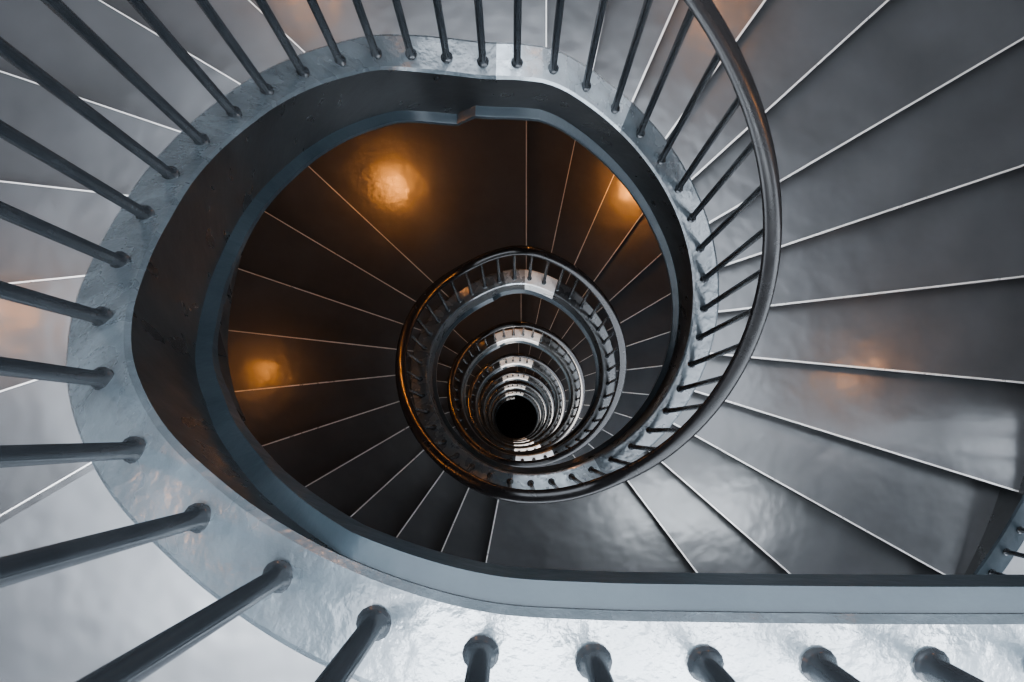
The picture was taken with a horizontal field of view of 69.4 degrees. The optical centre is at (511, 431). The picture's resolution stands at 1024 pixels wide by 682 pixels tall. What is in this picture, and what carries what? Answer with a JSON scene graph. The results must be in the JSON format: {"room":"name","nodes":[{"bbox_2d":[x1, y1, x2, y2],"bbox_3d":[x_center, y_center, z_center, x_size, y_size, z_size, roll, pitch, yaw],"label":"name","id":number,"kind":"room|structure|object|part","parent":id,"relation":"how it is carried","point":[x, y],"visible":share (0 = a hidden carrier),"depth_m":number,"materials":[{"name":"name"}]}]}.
{"room":"spiral stairwell","nodes":[
{"label":"spiral stairwell","id":0,"kind":"room"},
{"bbox_2d":[0,469,358,681],"bbox_3d":[0.288,2.628,1.950,9.824,0.060,5.345,0,90,0],"label":"floor","id":1,"kind":"structure","parent":0,"point":[64,625],"depth_m":1.92,"materials":[{"name":"paint"}]},
{"bbox_2d":[496,395,536,437],"bbox_3d":[0.000,0.000,33.550,10.000,0.200,10.000,0,90,0],"label":"floor","id":2,"kind":"structure","parent":0,"point":[517,417],"depth_m":33.45,"materials":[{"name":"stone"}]},
{"bbox_2d":[0,0,1023,681],"bbox_3d":[0.321,-0.377,17.425,6.799,32.850,7.400,-39,90,0],"label":"spiral staircase","id":3,"kind":"structure","parent":2,"relation":"on","point":[856,492],"depth_m":4.08,"materials":[{"name":"metal"}]},
{"bbox_2d":[0,0,1023,681],"bbox_3d":[1.512,1.235,16.612,6.250,33.485,4.446,21,90,0],"label":"stair railing","id":4,"kind":"object","parent":3,"relation":"on","point":[593,661],"visible":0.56,"depth_m":2.26,"materials":[{"name":"metal"}]},
{"bbox_3d":[0.163,-0.589,30.123,2.048,4.376,2.025,0,90,0],"label":"storey handrail","id":5,"kind":"part","parent":4,"relation":"part of","materials":[{"name":"grey metal"}]},
{"bbox_3d":[0.163,-0.589,25.803,2.048,4.376,2.025,0,90,0],"label":"storey handrail","id":6,"kind":"part","parent":4,"relation":"part of","materials":[{"name":"grey metal"}]},
{"bbox_3d":[0.163,-0.589,21.483,2.048,4.376,2.025,0,90,0],"label":"storey handrail","id":7,"kind":"part","parent":4,"relation":"part of","materials":[{"name":"grey metal"}]},
{"bbox_3d":[0.163,-0.589,17.163,2.048,4.376,2.025,0,90,0],"label":"storey handrail","id":8,"kind":"part","parent":4,"relation":"part of","materials":[{"name":"grey metal"}]},
{"bbox_3d":[0.163,-0.589,12.843,2.048,4.376,2.025,0,90,0],"label":"storey handrail","id":9,"kind":"part","parent":4,"relation":"part of","materials":[{"name":"grey metal"}]},
{"bbox_3d":[0.163,-0.589,8.523,2.048,4.376,2.025,0,90,0],"label":"storey handrail","id":10,"kind":"part","parent":4,"relation":"part of","materials":[{"name":"grey metal"}]},
{"bbox_3d":[0.163,-0.589,4.203,2.048,4.376,2.025,0,90,0],"label":"storey handrail","id":11,"kind":"part","parent":4,"relation":"part of","materials":[{"name":"grey metal"}]},
{"label":"outside","id":12,"kind":"structure","parent":0,"visible":0},
{"bbox_2d":[1003,542,1023,574],"bbox_3d":[0.000,0.000,33.800,240.000,0.300,240.000,0,90,0],"label":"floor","id":13,"kind":"structure","parent":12,"point":[1016,566],"depth_m":33.65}
]}

